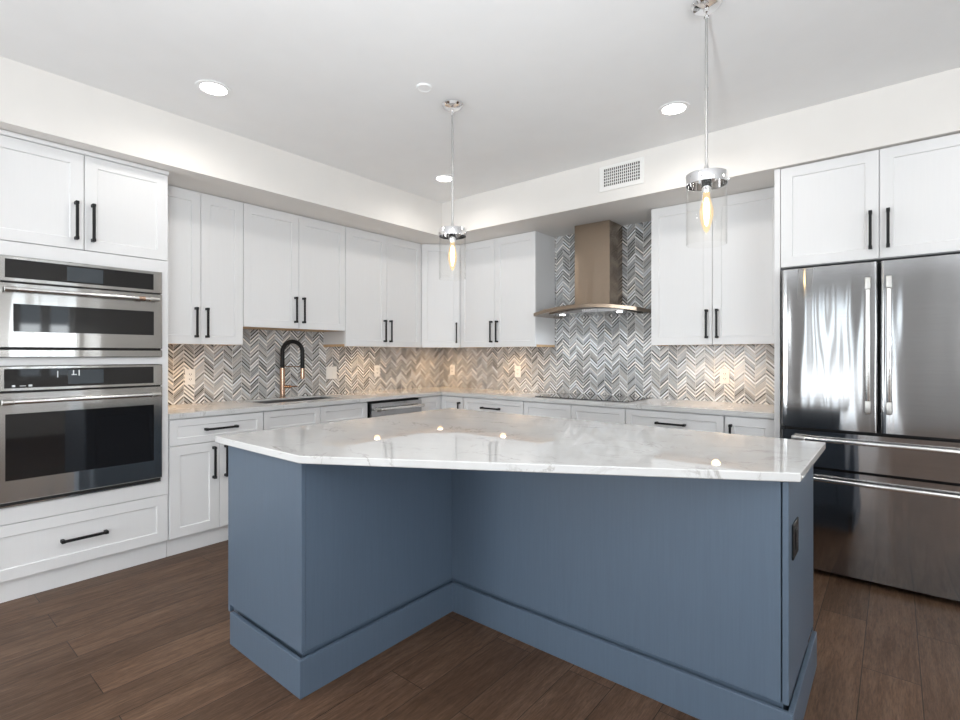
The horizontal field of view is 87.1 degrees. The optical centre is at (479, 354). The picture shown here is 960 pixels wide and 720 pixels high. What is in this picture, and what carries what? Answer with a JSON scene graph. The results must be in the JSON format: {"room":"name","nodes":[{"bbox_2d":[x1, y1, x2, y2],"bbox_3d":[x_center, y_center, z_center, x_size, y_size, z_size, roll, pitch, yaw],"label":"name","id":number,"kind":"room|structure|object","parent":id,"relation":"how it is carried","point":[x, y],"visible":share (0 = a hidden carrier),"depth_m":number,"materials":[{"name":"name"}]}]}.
{"room":"kitchen","nodes":[
{"label":"kitchen","id":0,"kind":"room"},
{"bbox_2d":[0,0,959,202],"bbox_3d":[-0.275,-1.545,0.255,7.900,0.120,8.900,0,0,39],"label":"ceiling","id":1,"kind":"structure","parent":0,"point":[544,87],"depth_m":2.60,"materials":[{"name":"paint"}]},
{"bbox_2d":[195,80,231,96],"bbox_3d":[-1.486,-1.481,2.815,0.182,0.006,0.182,0,0,39],"label":"recessed light","id":2,"kind":"object","parent":1,"relation":"in","point":[209,87],"visible":1,"depth_m":2.81,"materials":[{"name":"paint"}]},
{"bbox_2d":[416,83,431,91],"bbox_3d":[-0.310,-1.480,2.800,0.086,0.008,0.086,0,0,39],"label":"sprinkler cover","id":3,"kind":"object","parent":1,"relation":"attached to","point":[423,87],"visible":1,"depth_m":2.79,"materials":[{"name":"paint"}]},
{"bbox_2d":[434,175,454,182],"bbox_3d":[-0.299,-1.481,4.255,0.182,0.006,0.182,0,0,39],"label":"recessed light","id":4,"kind":"object","parent":1,"relation":"in","point":[439,178],"visible":0.85,"depth_m":4.25,"materials":[{"name":"paint"}]},
{"bbox_2d":[439,99,466,265],"bbox_3d":[-0.165,-0.965,2.987,0.164,1.038,0.171,0,0,39],"label":"pendant light","id":5,"kind":"object","parent":1,"relation":"hanging from","point":[452,233],"visible":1,"depth_m":2.98,"materials":[{"name":"silver metal"}]},
{"bbox_2d":[449,233,455,242],"bbox_3d":[-0.163,-0.701,2.990,0.040,0.074,0.040,0,0,39],"label":"socket","id":6,"kind":"object","parent":5,"relation":"attached to","point":[452,237],"depth_m":2.97,"materials":[{"name":"silver metal"}]},
{"bbox_2d":[0,56,959,244],"bbox_3d":[-0.275,-1.322,0.262,7.610,0.324,8.610,0,0,39],"label":"soffit","id":7,"kind":"object","parent":1,"relation":"attached to","point":[34,102],"depth_m":3.32,"materials":[{"name":"paint"}]},
{"bbox_2d":[599,156,643,192],"bbox_3d":[1.055,-1.342,3.773,0.350,0.192,0.008,0,0,39],"label":"air vent","id":8,"kind":"object","parent":7,"relation":"attached to","point":[630,172],"visible":1,"depth_m":3.77,"materials":[{"name":"white metal"}]},
{"bbox_2d":[658,101,689,115],"bbox_3d":[1.171,-1.481,3.045,0.182,0.006,0.182,0,0,39],"label":"recessed light","id":9,"kind":"object","parent":1,"relation":"in","point":[675,108],"visible":1,"depth_m":3.04,"materials":[{"name":"paint"}]},
{"bbox_2d":[686,0,728,226],"bbox_3d":[0.955,-0.974,2.129,0.164,1.020,0.171,0,0,39],"label":"pendant light","id":10,"kind":"object","parent":1,"relation":"hanging from","point":[707,179],"visible":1,"depth_m":2.13,"materials":[{"name":"silver metal"}]},
{"bbox_2d":[701,179,711,193],"bbox_3d":[0.957,-0.719,2.131,0.040,0.074,0.040,0,0,39],"label":"socket","id":11,"kind":"object","parent":10,"relation":"attached to","point":[706,184],"depth_m":2.12,"materials":[{"name":"silver metal"}]},
{"bbox_2d":[0,540,959,719],"bbox_3d":[-0.275,1.350,0.255,7.900,0.120,8.900,0,0,39],"label":"floor","id":12,"kind":"structure","parent":0,"point":[150,640],"depth_m":2.09,"materials":[{"name":"brown wood"}]},
{"bbox_2d":[0,129,168,602],"bbox_3d":[-2.472,0.066,3.050,0.672,2.447,0.859,0,0,39],"label":"tall cabinet","id":13,"kind":"object","parent":12,"relation":"on","point":[59,202],"visible":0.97,"depth_m":2.86,"materials":[{"name":"white paint"}]},
{"bbox_2d":[0,364,161,508],"bbox_3d":[-2.436,0.427,3.018,0.692,0.732,0.772,0,0,39],"label":"wall oven","id":14,"kind":"object","parent":13,"relation":"in","point":[66,430],"visible":1,"depth_m":2.80,"materials":[{"name":"silver metal"}]},
{"bbox_2d":[0,254,161,357],"bbox_3d":[-2.438,-0.248,3.020,0.687,0.528,0.772,0,0,39],"label":"microwave oven","id":15,"kind":"object","parent":13,"relation":"in","point":[49,308],"visible":1,"depth_m":2.81,"materials":[{"name":"silver metal"}]},
{"bbox_2d":[166,411,262,556],"bbox_3d":[-1.997,0.849,3.616,0.666,0.882,0.618,0,0,39],"label":"base cabinet","id":16,"kind":"object","parent":12,"relation":"on","point":[197,464],"visible":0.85,"depth_m":3.33,"materials":[{"name":"white paint"}]},
{"bbox_2d":[262,402,366,429],"bbox_3d":[-1.502,0.849,4.219,0.666,0.882,0.937,0,0,39],"label":"base cabinet","id":17,"kind":"object","parent":12,"relation":"on","point":[292,417],"visible":0.16,"depth_m":3.98,"materials":[{"name":"white paint"}]},
{"bbox_2d":[367,397,424,417],"bbox_3d":[-0.979,0.855,4.808,0.690,0.870,0.630,0,0,39],"label":"dishwasher","id":18,"kind":"object","parent":12,"relation":"on","point":[379,408],"visible":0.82,"depth_m":4.60,"materials":[{"name":"silver metal"}]},
{"bbox_2d":[416,395,462,410],"bbox_3d":[-0.413,0.849,5.343,0.921,0.882,0.910,0,0,39],"label":"base cabinet","id":19,"kind":"object","parent":12,"relation":"on","point":[436,402],"visible":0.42,"depth_m":5.01,"materials":[{"name":"white paint"}]},
{"bbox_2d":[463,397,524,414],"bbox_3d":[0.296,0.849,4.918,0.710,0.882,0.666,0,0,39],"label":"base cabinet","id":20,"kind":"object","parent":12,"relation":"on","point":[469,403],"visible":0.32,"depth_m":4.67,"materials":[{"name":"white paint"}]},
{"bbox_2d":[228,446,816,719],"bbox_3d":[0.132,0.848,2.202,2.096,0.884,1.512,0,0,39],"label":"kitchen island","id":21,"kind":"object","parent":12,"relation":"on","point":[689,596],"visible":0.77,"depth_m":2.02,"materials":[{"name":"blue paint"}]},
{"bbox_2d":[215,408,825,481],"bbox_3d":[0.131,0.391,2.240,2.186,0.030,1.589,0,0,39],"label":"island countertop","id":22,"kind":"structure","parent":21,"relation":"on","point":[448,438],"depth_m":2.04,"materials":[{"name":"white stone"}]},
{"bbox_2d":[792,517,798,560],"bbox_3d":[1.069,0.622,1.708,0.009,0.118,0.115,0,0,39],"label":"island outlet","id":23,"kind":"object","parent":21,"relation":"attached to","point":[795,526],"visible":1,"depth_m":1.69,"materials":[{"name":"black plastic"}]},
{"bbox_2d":[796,527,797,548],"bbox_3d":[1.071,0.622,1.706,0.002,0.068,0.034,0,0,39],"label":"receptacle","id":24,"kind":"object","parent":23,"relation":"attached to","point":[796,527],"depth_m":1.71,"materials":[{"name":"black plastic"}]},
{"bbox_2d":[524,401,625,423],"bbox_3d":[0.935,0.849,4.393,0.939,0.882,0.666,0,0,39],"label":"base cabinet","id":25,"kind":"object","parent":12,"relation":"on","point":[545,409],"visible":0.12,"depth_m":4.13,"materials":[{"name":"white paint"}]},
{"bbox_2d":[626,408,724,432],"bbox_3d":[1.571,0.849,3.871,0.699,0.882,0.666,0,0,39],"label":"base cabinet","id":26,"kind":"object","parent":12,"relation":"on","point":[643,417],"visible":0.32,"depth_m":3.62,"materials":[{"name":"white paint"}]},
{"bbox_2d":[168,386,773,418],"bbox_3d":[-0.080,0.392,3.649,3.589,0.032,3.107,0,0,39],"label":"countertop","id":27,"kind":"structure","parent":26,"relation":"on","point":[176,411],"depth_m":3.95,"materials":[{"name":"white stone"}]},
{"bbox_2d":[279,340,304,397],"bbox_3d":[-1.633,0.123,4.376,0.225,0.505,0.056,0,0,8],"label":"faucet","id":28,"kind":"object","parent":27,"relation":"on","point":[283,386],"visible":1,"depth_m":4.37,"materials":[{"name":"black metal"}]},
{"bbox_2d":[256,397,330,403],"bbox_3d":[-1.552,0.498,4.237,0.338,0.220,0.698,0,0,39],"label":"sink","id":29,"kind":"object","parent":27,"relation":"in","point":[312,398],"visible":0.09,"depth_m":4.39,"materials":[{"name":"metal"}]},
{"bbox_2d":[535,393,651,402],"bbox_3d":[0.982,0.372,4.413,0.862,0.007,0.510,0,0,39],"label":"cooktop","id":30,"kind":"object","parent":27,"relation":"in","point":[613,398],"visible":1,"depth_m":4.33,"materials":[{"name":"black glass"}]},
{"bbox_2d":[725,415,773,437],"bbox_3d":[1.961,0.849,3.550,0.306,0.882,0.666,0,0,39],"label":"base cabinet","id":31,"kind":"object","parent":12,"relation":"on","point":[741,425],"visible":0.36,"depth_m":3.33,"materials":[{"name":"white paint"}]},
{"bbox_2d":[774,133,959,437],"bbox_3d":[2.458,0.066,3.095,1.032,2.447,0.760,0,0,39],"label":"tall cabinet","id":32,"kind":"object","parent":12,"relation":"on","point":[900,201],"visible":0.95,"depth_m":2.88,"materials":[{"name":"white paint"}]},
{"bbox_2d":[782,254,959,600],"bbox_3d":[2.415,0.387,3.043,0.932,1.805,0.817,0,0,39],"label":"refrigerator","id":33,"kind":"object","parent":12,"relation":"on","point":[871,350],"visible":0.85,"depth_m":2.76,"materials":[{"name":"silver metal"}]},
{"bbox_3d":[2.449,-0.097,3.687,7.750,2.774,0.140,0,0,39],"label":"wall","id":34,"kind":"structure","parent":0,"visible":0},
{"bbox_2d":[460,231,554,347],"bbox_3d":[0.253,-0.614,5.134,0.941,1.084,0.388,0,0,39],"label":"upper cabinet","id":35,"kind":"object","parent":34,"relation":"attached to","point":[504,281],"visible":1,"depth_m":4.95,"materials":[{"name":"white paint"}]},
{"bbox_2d":[534,220,650,318],"bbox_3d":[0.997,-0.753,4.459,0.970,0.810,0.489,0,0,39],"label":"range hood","id":36,"kind":"object","parent":34,"relation":"attached to","point":[598,245],"visible":0.99,"depth_m":4.42,"materials":[{"name":"metal"}]},
{"bbox_2d":[440,221,773,404],"bbox_3d":[0.910,0.065,4.854,3.590,2.449,0.009,0,0,39],"label":"tile backsplash","id":37,"kind":"structure","parent":34,"relation":"attached to","point":[613,354],"depth_m":4.54,"materials":[{"name":"tile"}]},
{"bbox_2d":[450,365,454,374],"bbox_3d":[-0.322,0.178,5.854,0.072,0.118,0.009,0,0,39],"label":"wall outlet","id":38,"kind":"object","parent":37,"relation":"attached to","point":[452,367],"visible":1,"depth_m":5.85,"materials":[{"name":"white plastic"}]},
{"bbox_2d":[515,366,520,376],"bbox_3d":[0.394,0.180,5.266,0.072,0.118,0.009,0,0,39],"label":"wall outlet","id":39,"kind":"object","parent":37,"relation":"attached to","point":[517,368],"visible":1,"depth_m":5.26,"materials":[{"name":"white plastic"}]},
{"bbox_2d":[720,369,729,383],"bbox_3d":[1.938,0.173,3.997,0.072,0.118,0.009,0,0,39],"label":"wall outlet","id":40,"kind":"object","parent":37,"relation":"attached to","point":[724,373],"visible":1,"depth_m":3.99,"materials":[{"name":"white plastic"}]},
{"bbox_2d":[722,372,726,380],"bbox_3d":[1.937,0.173,3.995,0.034,0.068,0.002,0,0,39],"label":"receptacle","id":41,"kind":"object","parent":40,"relation":"attached to","point":[724,374],"depth_m":3.99,"materials":[{"name":"white plastic"}]},
{"bbox_2d":[651,187,773,345],"bbox_3d":[1.815,-0.614,3.851,0.914,1.084,0.388,0,0,39],"label":"upper cabinet","id":42,"kind":"object","parent":34,"relation":"attached to","point":[713,284],"visible":0.87,"depth_m":3.72,"materials":[{"name":"white paint"}]},
{"bbox_3d":[-3.272,-0.097,2.719,0.140,2.774,8.600,0,0,39],"label":"wall","id":43,"kind":"structure","parent":0,"visible":0},
{"bbox_2d":[167,185,242,345],"bbox_3d":[-2.110,-0.614,3.699,0.388,1.084,0.603,0,0,39],"label":"upper cabinet","id":44,"kind":"object","parent":43,"relation":"attached to","point":[205,261],"visible":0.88,"depth_m":3.61,"materials":[{"name":"white paint"}]},
{"bbox_2d":[243,203,344,331],"bbox_3d":[-1.625,-0.684,4.289,0.388,0.944,0.920,0,0,39],"label":"upper cabinet","id":45,"kind":"object","parent":43,"relation":"attached to","point":[294,265],"visible":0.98,"depth_m":4.15,"materials":[{"name":"white paint"}]},
{"bbox_2d":[168,329,439,404],"bbox_3d":[-1.471,0.065,4.792,0.009,2.449,3.108,0,0,39],"label":"tile backsplash","id":46,"kind":"structure","parent":43,"relation":"attached to","point":[249,370],"depth_m":4.48,"materials":[{"name":"tile"}]},
{"bbox_2d":[185,369,194,384],"bbox_3d":[-2.220,0.172,3.865,0.009,0.118,0.072,0,0,39],"label":"wall outlet","id":47,"kind":"object","parent":46,"relation":"attached to","point":[189,373],"visible":1,"depth_m":3.86,"materials":[{"name":"white plastic"}]},
{"bbox_2d":[188,372,192,380],"bbox_3d":[-2.218,0.172,3.863,0.002,0.068,0.034,0,0,39],"label":"receptacle","id":48,"kind":"object","parent":47,"relation":"attached to","point":[190,374],"depth_m":3.86,"materials":[{"name":"white plastic"}]},
{"bbox_2d":[326,366,336,378],"bbox_3d":[-1.422,0.175,4.836,0.009,0.118,0.116,0,0,39],"label":"light switch","id":49,"kind":"object","parent":46,"relation":"attached to","point":[331,372],"visible":1,"depth_m":4.83,"materials":[{"name":"white plastic"}]},
{"bbox_2d":[374,365,379,376],"bbox_3d":[-1.073,0.172,5.261,0.009,0.118,0.072,0,0,39],"label":"wall outlet","id":50,"kind":"object","parent":46,"relation":"attached to","point":[376,367],"visible":1,"depth_m":5.26,"materials":[{"name":"white plastic"}]},
{"bbox_2d":[323,226,420,347],"bbox_3d":[-1.032,-0.614,5.010,0.388,1.084,0.939,0,0,39],"label":"upper cabinet","id":51,"kind":"object","parent":43,"relation":"attached to","point":[383,273],"visible":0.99,"depth_m":4.86,"materials":[{"name":"white paint"}]},
{"bbox_2d":[421,244,460,347],"bbox_3d":[-0.433,-0.614,5.538,0.642,1.084,0.634,0,0,39],"label":"upper cabinet","id":52,"kind":"object","parent":43,"relation":"attached to","point":[440,280],"visible":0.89,"depth_m":5.30,"materials":[{"name":"white paint"}]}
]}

